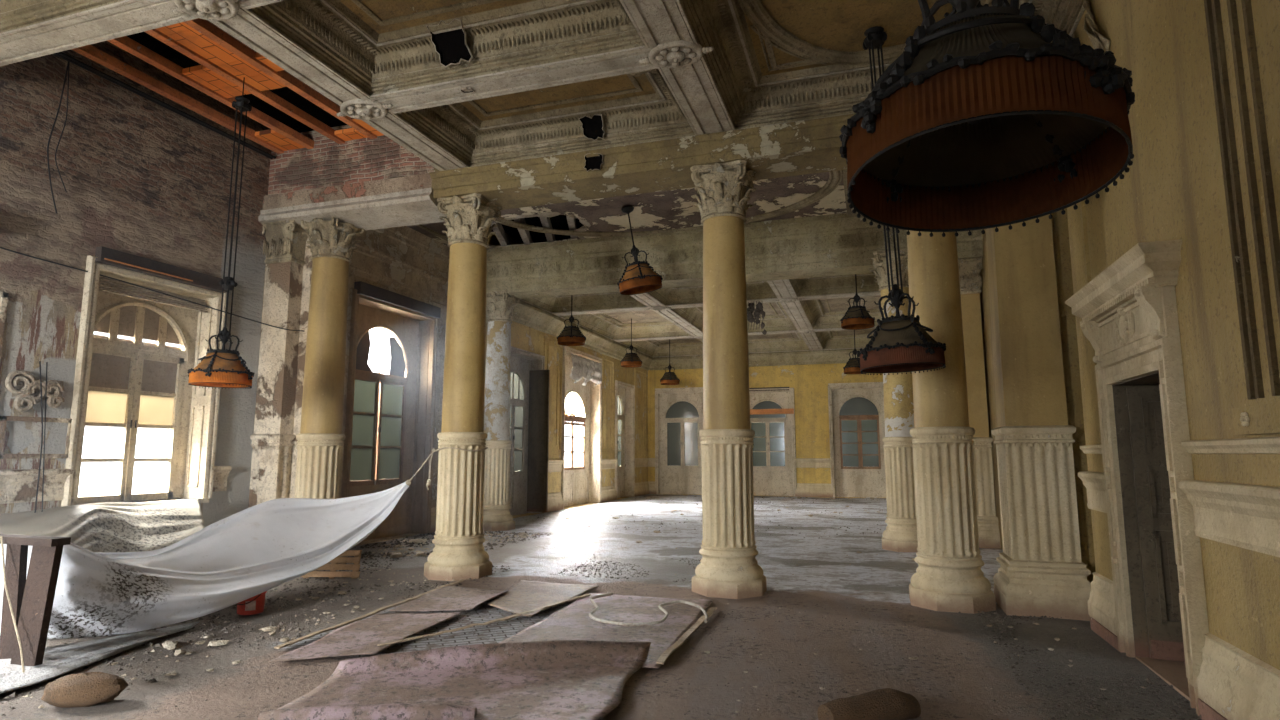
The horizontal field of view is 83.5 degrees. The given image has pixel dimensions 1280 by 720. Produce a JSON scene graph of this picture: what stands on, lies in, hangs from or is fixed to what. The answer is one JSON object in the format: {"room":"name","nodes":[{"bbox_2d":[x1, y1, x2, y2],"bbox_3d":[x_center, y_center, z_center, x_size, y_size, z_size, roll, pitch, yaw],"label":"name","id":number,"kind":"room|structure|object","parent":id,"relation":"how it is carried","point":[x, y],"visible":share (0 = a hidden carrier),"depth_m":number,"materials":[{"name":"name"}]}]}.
{"room":"historic interior","nodes":[
{"label":"historic interior","id":0,"kind":"room"},
{"bbox_2d":[0,41,647,545],"bbox_3d":[-4.761,-0.130,14.616,0.608,7.350,32.600,-2,-8,18],"label":"wall","id":1,"kind":"structure","parent":0,"point":[140,177],"depth_m":8.96,"materials":[{"name":"brick"}]},
{"bbox_2d":[61,246,226,506],"bbox_3d":[-6.322,0.768,9.146,0.535,4.050,1.900,-2,-8,18],"label":"window","id":2,"kind":"structure","parent":1,"relation":"in","point":[131,385],"depth_m":9.36,"materials":[{"name":"paint"}]},
{"bbox_2d":[0,247,303,331],"bbox_3d":[-6.258,-0.976,8.529,0.413,0.567,4.985,-4,-8,26],"label":"wire","id":3,"kind":"object","parent":1,"relation":"attached to","point":[0,247],"visible":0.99,"depth_m":9.00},
{"bbox_2d":[0,458,648,532],"bbox_3d":[-3.268,3.229,17.876,0.085,1.435,23.500,-2,-8,18],"label":"baseboard","id":4,"kind":"structure","parent":1,"relation":"attached to","point":[16,485],"depth_m":8.04,"materials":[{"name":"beige paint"}]},
{"bbox_2d":[341,281,440,540],"bbox_3d":[-4.848,1.066,13.778,0.520,4.660,2.580,-2,-8,18],"label":"window","id":5,"kind":"structure","parent":1,"relation":"in","point":[390,418],"depth_m":14.23,"materials":[{"name":"brown wood"}]},
{"bbox_2d":[509,346,549,515],"bbox_3d":[-3.090,1.900,18.840,0.660,4.320,2.140,-2,-8,18],"label":"window","id":6,"kind":"structure","parent":1,"relation":"in","point":[530,381],"depth_m":19.48,"materials":[{"name":"grey paint"}]},
{"bbox_2d":[527,370,549,511],"bbox_3d":[-2.785,2.191,19.635,0.590,3.850,0.080,-2,-8,18],"label":"shutter","id":7,"kind":"object","parent":6,"relation":"attached to","point":[538,381],"depth_m":19.61,"materials":[{"name":"grey paint"}]},
{"bbox_2d":[561,346,601,508],"bbox_3d":[-1.972,2.151,22.683,0.455,4.820,3.140,-2,-8,18],"label":"window","id":8,"kind":"structure","parent":1,"relation":"in","point":[579,485],"depth_m":23.53,"materials":[{"name":"paint"}]},
{"bbox_2d":[569,354,601,385],"bbox_3d":[-1.673,0.380,22.870,0.290,0.864,2.505,-2,-8,18],"label":"curtain","id":9,"kind":"object","parent":8,"relation":"hanging from","point":[582,367],"visible":1,"depth_m":22.66,"materials":[{"name":"grey fabric"}]},
{"bbox_2d":[349,226,863,370],"bbox_3d":[2.489,-1.404,18.984,10.730,1.350,19.000,-2,-8,18],"label":"crown molding","id":10,"kind":"structure","parent":1,"relation":"attached to","point":[531,316],"depth_m":19.80,"materials":[{"name":"paint"}]},
{"bbox_2d":[615,380,634,497],"bbox_3d":[-0.704,2.947,26.457,0.415,4.220,2.040,-2,-8,18],"label":"window","id":11,"kind":"structure","parent":1,"relation":"in","point":[624,392],"depth_m":27.11,"materials":[{"name":"paint"}]},
{"bbox_2d":[0,0,1089,356],"bbox_3d":[0.508,-3.125,13.019,11.950,1.825,32.900,-2,-8,18],"label":"ceiling","id":12,"kind":"structure","parent":0,"point":[771,62],"depth_m":8.44,"materials":[{"name":"paint"}]},
{"bbox_2d":[47,61,69,213],"bbox_3d":[-6.575,-2.570,8.142,0.078,1.852,0.236,-1,-8,8],"label":"wire","id":13,"kind":"object","parent":12,"relation":"hanging from","point":[68,63],"visible":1,"depth_m":8.10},
{"bbox_2d":[187,77,253,388],"bbox_3d":[-4.923,-1.618,8.672,0.686,3.903,0.681,5,-9,-35],"label":"pendant lamp","id":14,"kind":"object","parent":12,"relation":"hanging from","point":[222,368],"visible":1,"depth_m":8.47,"materials":[{"name":"brown metal"}]},
{"bbox_2d":[0,0,657,170],"bbox_3d":[-4.391,-3.344,4.207,6.840,0.101,12.200,-2,-8,18],"label":"ceiling beam","id":15,"kind":"structure","parent":12,"relation":"attached to","point":[144,15],"depth_m":7.16,"materials":[{"name":"white paint"}]},
{"bbox_2d":[557,295,585,345],"bbox_3d":[-1.776,-1.182,18.656,0.742,1.556,0.747,-4,-8,26],"label":"pendant lamp","id":16,"kind":"object","parent":12,"relation":"hanging from","point":[571,335],"visible":1,"depth_m":18.42,"materials":[{"name":"brown metal"}]},
{"bbox_2d":[620,319,641,367],"bbox_3d":[-0.278,-0.584,23.070,0.694,1.596,0.698,-4,-8,26],"label":"pendant lamp","id":17,"kind":"object","parent":12,"relation":"hanging from","point":[630,360],"visible":1,"depth_m":22.85,"materials":[{"name":"brown metal"}]},
{"bbox_2d":[617,206,662,294],"bbox_3d":[-0.006,-1.980,12.968,0.808,1.597,0.805,-4,-8,25],"label":"pendant lamp","id":18,"kind":"object","parent":12,"relation":"hanging from","point":[639,278],"visible":1,"depth_m":12.73,"materials":[{"name":"orange metal"}]},
{"bbox_2d":[660,339,679,384],"bbox_3d":[1.087,-0.035,26.263,0.710,1.856,0.715,-4,-8,26],"label":"pendant lamp","id":19,"kind":"object","parent":12,"relation":"hanging from","point":[669,378],"visible":1,"depth_m":26.02,"materials":[{"name":"brown metal"}]},
{"bbox_2d":[554,293,797,341],"bbox_3d":[1.505,-0.998,22.116,6.310,0.107,13.600,-2,-8,18],"label":"ceiling beam","id":20,"kind":"structure","parent":12,"relation":"attached to","point":[652,304],"depth_m":19.94,"materials":[{"name":"white paint"}]},
{"bbox_2d":[747,301,766,334],"bbox_3d":[2.985,-1.102,18.464,0.526,0.925,0.241,-2,-8,18],"label":"debris","id":21,"kind":"object","parent":20,"relation":"hanging from","point":[758,311],"visible":1,"depth_m":18.41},
{"bbox_2d":[624,0,731,134],"bbox_3d":[-0.938,-3.486,3.096,0.760,0.107,12.200,-2,-8,18],"label":"ceiling beam","id":22,"kind":"structure","parent":12,"relation":"attached to","point":[661,23],"depth_m":7.06,"materials":[{"name":"white paint"}]},
{"bbox_2d":[769,279,880,350],"bbox_3d":[6.284,-1.199,20.578,4.002,0.107,13.600,-2,-8,18],"label":"ceiling beam","id":23,"kind":"structure","parent":12,"relation":"attached to","point":[782,288],"depth_m":18.99,"materials":[{"name":"white paint"}]},
{"bbox_2d":[843,330,860,373],"bbox_3d":[6.784,-0.507,22.659,0.766,1.856,0.772,-4,-8,26],"label":"pendant lamp","id":24,"kind":"object","parent":12,"relation":"hanging from","point":[852,366],"visible":0.74,"depth_m":22.42,"materials":[{"name":"brown metal"}]},
{"bbox_2d":[840,274,874,329],"bbox_3d":[5.153,-1.471,17.062,0.791,1.397,0.796,-4,-8,26],"label":"pendant lamp","id":25,"kind":"object","parent":12,"relation":"hanging from","point":[857,317],"visible":1,"depth_m":16.85,"materials":[{"name":"brown metal"}]},
{"bbox_2d":[863,26,886,88],"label":"pendant lamp","id":26,"kind":"object","parent":12,"relation":"hanging from","point":[875,38],"depth_m":7.29,"materials":[{"name":"brown metal"}]},
{"bbox_2d":[857,225,945,374],"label":"pendant lamp","id":27,"kind":"object","parent":12,"relation":"hanging from","point":[897,343],"depth_m":6.77,"materials":[{"name":"brown metal"}]},
{"bbox_2d":[839,0,1134,236],"bbox_3d":[1.033,-2.251,2.411,0.810,3.572,0.811,-6,-9,37],"label":"pendant lamp","id":28,"kind":"object","parent":12,"relation":"hanging from","point":[982,121],"visible":1,"depth_m":2.15,"materials":[{"name":"orange metal"}]},
{"bbox_2d":[0,494,1200,719],"bbox_3d":[0.610,3.228,12.260,12.200,0.027,32.900,-2,-8,18],"label":"floor","id":29,"kind":"structure","parent":0,"point":[823,575],"depth_m":6.32,"materials":[{"name":"grey concrete"}]},
{"bbox_2d":[0,534,70,672],"bbox_3d":[-5.090,1.859,5.575,1.556,0.968,0.326,-2,-8,18],"label":"trestle","id":30,"kind":"object","parent":29,"relation":"on","point":[27,605],"visible":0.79,"depth_m":5.46,"materials":[{"name":"brown wood"}]},
{"bbox_2d":[0,500,203,552],"bbox_3d":[-5.741,1.942,7.848,1.471,0.682,2.965,-2,-8,18],"label":"tarpaulin","id":31,"kind":"object","parent":30,"relation":"on","point":[109,526],"visible":0.62,"depth_m":7.98,"materials":[{"name":"white fabric"}]},
{"bbox_2d":[34,361,47,512],"bbox_3d":[-6.483,0.824,7.764,0.125,1.621,0.124,1,-8,-9],"label":"pole","id":32,"kind":"object","parent":31,"relation":"on","point":[39,361],"visible":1,"depth_m":7.77,"materials":[{"name":"black metal"}]},
{"bbox_2d":[41,672,127,707],"bbox_3d":[-3.610,2.143,4.664,0.473,0.212,0.261,1,-8,-11],"label":"sandbag","id":33,"kind":"object","parent":29,"relation":"on","point":[88,689],"visible":1,"depth_m":4.59,"materials":[{"name":"fabric"}]},
{"bbox_2d":[0,621,199,692],"bbox_3d":[-4.760,2.288,5.528,1.241,0.057,2.550,0,-7,2],"label":"sheet","id":34,"kind":"object","parent":29,"relation":"on","point":[58,660],"visible":0.91,"depth_m":5.52,"materials":[{"name":"white fabric"}]},
{"bbox_2d":[162,641,177,647],"bbox_3d":[-3.924,2.381,5.994,0.117,0.061,0.156,2,-8,-14],"label":"chunk","id":35,"kind":"object","parent":29,"relation":"on","point":[166,644],"visible":0.97,"depth_m":5.96,"materials":[{"name":"beige stone"}]},
{"bbox_2d":[164,671,176,675],"bbox_3d":[-3.415,2.284,5.220,0.075,0.030,0.068,4,-8,-27],"label":"chunk","id":36,"kind":"object","parent":29,"relation":"on","point":[173,673],"visible":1,"depth_m":5.20,"materials":[{"name":"beige stone"}]},
{"bbox_2d":[174,650,185,655],"bbox_3d":[-3.699,2.348,5.755,0.095,0.043,0.097,0,-7,3],"label":"chunk","id":37,"kind":"object","parent":29,"relation":"on","point":[177,652],"visible":1,"depth_m":5.74,"materials":[{"name":"beige stone"}]},
{"bbox_2d":[208,640,228,645],"bbox_3d":[-3.561,2.394,6.058,0.156,0.041,0.101,4,-9,-29],"label":"chunk","id":38,"kind":"object","parent":29,"relation":"on","point":[219,642],"visible":1,"depth_m":6.04,"materials":[{"name":"beige stone"}]},
{"bbox_2d":[237,591,266,614],"bbox_3d":[-3.948,2.455,7.276,0.285,0.220,0.283,-2,-8,18],"label":"bucket","id":39,"kind":"object","parent":29,"relation":"on","point":[254,605],"visible":0.59,"depth_m":7.18,"materials":[{"name":"red plastic"}]},
{"bbox_2d":[260,626,277,631],"bbox_3d":[-3.379,2.451,6.544,0.131,0.040,0.095,0,-7,2],"label":"chunk","id":40,"kind":"object","parent":29,"relation":"on","point":[269,628],"visible":1,"depth_m":6.52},
{"bbox_2d":[248,219,312,507],"bbox_3d":[-5.327,0.433,10.900,1.000,5.230,0.860,-2,-8,18],"label":"pilaster","id":41,"kind":"object","parent":29,"relation":"on","point":[288,271],"visible":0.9,"depth_m":10.74,"materials":[{"name":"paint"}]},
{"bbox_2d":[279,638,289,642],"bbox_3d":[-3.044,2.401,6.136,0.085,0.036,0.110,5,-9,-32],"label":"chunk","id":42,"kind":"object","parent":29,"relation":"on","point":[284,640],"visible":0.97,"depth_m":6.12,"materials":[{"name":"beige stone"}]},
{"bbox_2d":[294,217,364,570],"bbox_3d":[-4.699,0.427,10.664,0.867,5.180,0.867,-2,-8,18],"label":"column","id":43,"kind":"structure","parent":29,"relation":"on","point":[320,446],"depth_m":10.52,"materials":[{"name":"paint"}]},
{"bbox_2d":[300,550,361,578],"bbox_3d":[-4.042,2.672,9.402,0.840,0.340,0.214,-1,-7,4],"label":"pallet","id":44,"kind":"object","parent":29,"relation":"on","point":[333,566],"visible":0.59,"depth_m":9.33,"materials":[{"name":"brown wood"}]},
{"bbox_2d":[269,612,461,661],"bbox_3d":[-2.346,2.414,6.333,0.820,0.018,1.862,-1,-8,11],"label":"sheet","id":45,"kind":"object","parent":29,"relation":"on","point":[362,637],"visible":1,"depth_m":6.25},
{"bbox_2d":[274,579,463,648],"bbox_3d":[-2.591,2.555,7.432,0.062,0.027,3.262,-2,-8,13],"label":"pole","id":46,"kind":"object","parent":29,"relation":"on","point":[460,580],"visible":1,"depth_m":6.89,"materials":[{"name":"brown wood"}]},
{"bbox_2d":[390,552,402,557],"bbox_3d":[-3.826,3.034,11.165,0.207,0.091,0.232,-5,-9,31],"label":"chunk","id":47,"kind":"object","parent":29,"relation":"on","point":[394,554],"visible":1,"depth_m":11.11,"materials":[{"name":"grey stone"}]},
{"bbox_2d":[409,539,426,543],"bbox_3d":[-4.020,3.285,12.990,0.333,0.092,0.226,6,-10,-39],"label":"chunk","id":48,"kind":"object","parent":29,"relation":"on","point":[415,541],"visible":0.91,"depth_m":12.94,"materials":[{"name":"grey stone"}]},
{"bbox_2d":[377,619,500,645],"bbox_3d":[-1.742,2.417,6.377,0.044,0.029,1.250,-6,-10,41],"label":"floor strip","id":49,"kind":"object","parent":29,"relation":"on","point":[495,620],"visible":1,"depth_m":6.34,"materials":[{"name":"brown wood"}]},
{"bbox_2d":[424,193,501,580],"bbox_3d":[-2.436,0.332,9.935,0.867,5.180,0.867,-2,-8,18],"label":"column","id":50,"kind":"structure","parent":29,"relation":"on","point":[458,553],"depth_m":9.70,"materials":[{"name":"beige paint"}]},
{"bbox_2d":[406,447,487,489],"bbox_3d":[-2.582,1.484,9.828,0.996,0.574,0.699,-2,-8,18],"label":"rope","id":51,"kind":"object","parent":50,"relation":"attached to","point":[408,482],"visible":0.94,"depth_m":9.63,"materials":[{"name":"beige fabric"}]},
{"bbox_2d":[0,482,408,638],"bbox_3d":[-4.466,1.966,7.720,1.774,1.182,4.493,-3,-8,21],"label":"tarpaulin","id":52,"kind":"object","parent":51,"relation":"hanging from","point":[252,551],"visible":0.89,"depth_m":7.34,"materials":[{"name":"white fabric"}]},
{"bbox_2d":[258,113,855,229],"bbox_3d":[-0.479,-2.947,9.713,10.880,1.459,0.930,-2,-8,18],"label":"architrave beam","id":53,"kind":"structure","parent":50,"relation":"on","point":[364,183],"depth_m":9.82,"materials":[{"name":"paint"}]},
{"bbox_2d":[278,640,650,719],"bbox_3d":[-1.190,2.132,4.673,2.243,0.141,2.859,-2,-8,18],"label":"sheet","id":54,"kind":"object","parent":29,"relation":"on","point":[554,679],"visible":0.9,"depth_m":5.03,"materials":[{"name":"brown cardboard"}]},
{"bbox_2d":[257,703,476,719],"bbox_3d":[-1.614,2.117,4.280,1.250,0.113,0.141,1,-7,-4],"label":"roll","id":55,"kind":"object","parent":54,"relation":"on","point":[398,711],"visible":1,"depth_m":4.24,"materials":[{"name":"beige cardboard"}]},
{"bbox_2d":[483,290,519,530],"bbox_3d":[-3.141,1.096,15.781,0.867,5.180,0.867,-2,-8,18],"label":"column","id":56,"kind":"structure","parent":29,"relation":"on","point":[500,308],"depth_m":15.56,"materials":[{"name":"paint"}]},
{"bbox_2d":[486,212,982,298],"bbox_3d":[1.149,-2.115,14.665,10.880,1.000,0.950,-2,-8,18],"label":"beam","id":57,"kind":"structure","parent":56,"relation":"on","point":[842,243],"depth_m":14.45,"materials":[{"name":"paint"}]},
{"bbox_2d":[22,506,1021,719],"bbox_3d":[1.476,3.606,15.418,10.309,0.048,24.288,-2,-8,18],"label":"plaster dust","id":58,"kind":"object","parent":29,"relation":"on","point":[389,544],"visible":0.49,"depth_m":9.64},
{"bbox_2d":[488,580,598,616],"bbox_3d":[-1.239,2.626,7.973,1.123,0.016,1.868,-2,-8,18],"label":"sheet","id":59,"kind":"object","parent":29,"relation":"on","point":[525,595],"visible":0.98,"depth_m":8.01,"materials":[{"name":"beige cardboard"}]},
{"bbox_2d":[389,586,508,610],"bbox_3d":[-2.002,2.596,7.863,0.896,0.042,1.407,-1,-8,8],"label":"sheet","id":60,"kind":"object","parent":59,"relation":"on","point":[448,598],"visible":1,"depth_m":7.76,"materials":[{"name":"beige cardboard"}]},
{"bbox_2d":[500,594,590,620],"bbox_3d":[-0.954,2.557,7.453,0.075,0.024,1.441,-5,-9,31],"label":"floor strip","id":61,"kind":"object","parent":59,"relation":"on","point":[584,595],"visible":1,"depth_m":7.39,"materials":[{"name":"brown wood"}]},
{"bbox_2d":[1,495,1201,719],"bbox_3d":[1.550,3.614,15.468,10.652,0.046,24.694,-2,-8,18],"label":"rubble","id":62,"kind":"object","parent":29,"relation":"on","point":[369,553],"visible":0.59,"depth_m":6.37,"materials":[{"name":"grey stone"}]},
{"bbox_2d":[500,593,716,668],"bbox_3d":[-0.192,2.465,6.712,1.604,0.029,2.702,-2,-8,15],"label":"sheet","id":63,"kind":"object","parent":29,"relation":"on","point":[573,621],"depth_m":6.69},
{"bbox_2d":[589,593,707,625],"bbox_3d":[0.060,2.502,7.266,1.146,0.036,1.497,0,-7,-3],"label":"cable","id":64,"kind":"object","parent":63,"relation":"on","point":[607,594],"visible":1,"depth_m":6.96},
{"bbox_2d":[690,159,766,598],"bbox_3d":[1.055,0.185,8.812,0.867,5.180,0.867,-2,-8,18],"label":"column","id":65,"kind":"structure","parent":29,"relation":"on","point":[728,568],"depth_m":8.55,"materials":[{"name":"paint"}]},
{"bbox_2d":[817,688,920,719],"bbox_3d":[1.377,2.086,4.302,0.620,0.180,0.225,3,-8,-20],"label":"sandbag","id":66,"kind":"object","parent":29,"relation":"on","point":[885,703],"visible":1,"depth_m":4.24,"materials":[{"name":"fabric"}]},
{"bbox_2d":[870,249,917,552],"bbox_3d":[4.567,0.677,12.572,0.867,5.180,0.867,-2,-8,18],"label":"column","id":67,"kind":"structure","parent":29,"relation":"on","point":[900,534],"depth_m":12.27,"materials":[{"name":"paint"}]},
{"bbox_2d":[907,230,995,613],"bbox_3d":[3.357,0.088,8.072,0.867,5.180,0.867,-2,-8,18],"label":"column","id":68,"kind":"structure","parent":29,"relation":"on","point":[948,577],"depth_m":7.74,"materials":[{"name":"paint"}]},
{"bbox_2d":[958,258,1000,548],"bbox_3d":[6.055,0.740,13.057,0.670,5.180,0.890,-2,-8,18],"label":"pilaster","id":69,"kind":"object","parent":29,"relation":"on","point":[970,279],"visible":0.59,"depth_m":12.76,"materials":[{"name":"beige paint"}]},
{"bbox_2d":[985,214,1091,620],"bbox_3d":[4.202,0.052,7.795,0.860,5.180,0.830,-2,-8,18],"label":"pilaster","id":70,"kind":"object","parent":29,"relation":"on","point":[1042,572],"visible":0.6,"depth_m":7.46,"materials":[{"name":"beige paint"}]},
{"bbox_2d":[648,363,882,497],"bbox_3d":[5.503,1.611,27.925,11.950,7.350,0.530,-2,-8,18],"label":"wall","id":71,"kind":"structure","parent":0,"point":[810,382],"depth_m":27.38,"materials":[{"name":"yellow paint"}]},
{"bbox_2d":[655,387,702,494],"bbox_3d":[1.671,3.242,28.791,2.160,4.240,0.380,-2,-8,18],"label":"window","id":72,"kind":"structure","parent":71,"relation":"in","point":[678,411],"depth_m":28.93,"materials":[{"name":"paint"}]},
{"bbox_2d":[648,458,832,496],"bbox_3d":[5.384,4.461,27.297,10.680,1.435,0.085,-2,-8,18],"label":"baseboard","id":73,"kind":"structure","parent":71,"relation":"attached to","point":[803,489],"depth_m":26.95,"materials":[{"name":"beige paint"}]},
{"bbox_2d":[749,387,796,496],"bbox_3d":[4.931,3.148,27.761,2.160,4.160,0.335,-2,-8,18],"label":"window","id":74,"kind":"structure","parent":71,"relation":"in","point":[774,449],"depth_m":27.77,"materials":[{"name":"paint"}]},
{"bbox_2d":[750,408,793,414],"bbox_3d":[4.896,1.997,27.755,2.070,0.200,0.070,-2,-8,18],"label":"plank","id":75,"kind":"object","parent":74,"relation":"attached to","point":[752,411],"visible":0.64,"depth_m":27.66,"materials":[{"name":"orange wood"}]},
{"bbox_2d":[828,382,885,497],"bbox_3d":[8.177,2.968,26.698,2.160,4.240,0.380,-2,-8,18],"label":"window","id":76,"kind":"structure","parent":71,"relation":"in","point":[856,410],"depth_m":26.83,"materials":[{"name":"paint"}]},
{"bbox_2d":[980,0,1279,669],"bbox_3d":[5.698,-0.570,11.252,0.600,7.350,32.600,-2,-8,18],"label":"wall","id":77,"kind":"structure","parent":0,"point":[1204,115],"depth_m":4.31,"materials":[{"name":"paint"}]},
{"bbox_2d":[1065,239,1208,714],"bbox_3d":[3.981,0.778,5.254,0.915,3.080,1.920,-2,-8,18],"label":"door","id":78,"kind":"structure","parent":77,"relation":"in","point":[1128,313],"depth_m":5.59,"materials":[{"name":"beige paint"}]},
{"bbox_2d":[1078,437,1279,556],"bbox_3d":[2.548,0.388,1.292,0.335,0.605,12.105,-2,-8,18],"label":"trim","id":79,"kind":"structure","parent":77,"relation":"attached to","point":[1247,516],"depth_m":4.03,"materials":[{"name":"beige paint"}]},
{"bbox_2d":[1088,572,1279,719],"bbox_3d":[2.545,1.521,1.144,0.340,0.520,12.105,-2,-8,18],"label":"baseboard","id":80,"kind":"structure","parent":77,"relation":"attached to","point":[1232,683],"depth_m":4.16,"materials":[{"name":"beige paint"}]},
{"bbox_2d":[1240,412,1249,426],"bbox_3d":[3.095,0.304,3.676,0.031,0.075,0.078,-2,-8,18],"label":"light switch","id":81,"kind":"object","parent":77,"relation":"on","point":[1245,416],"depth_m":3.66,"materials":[{"name":"beige paint"}]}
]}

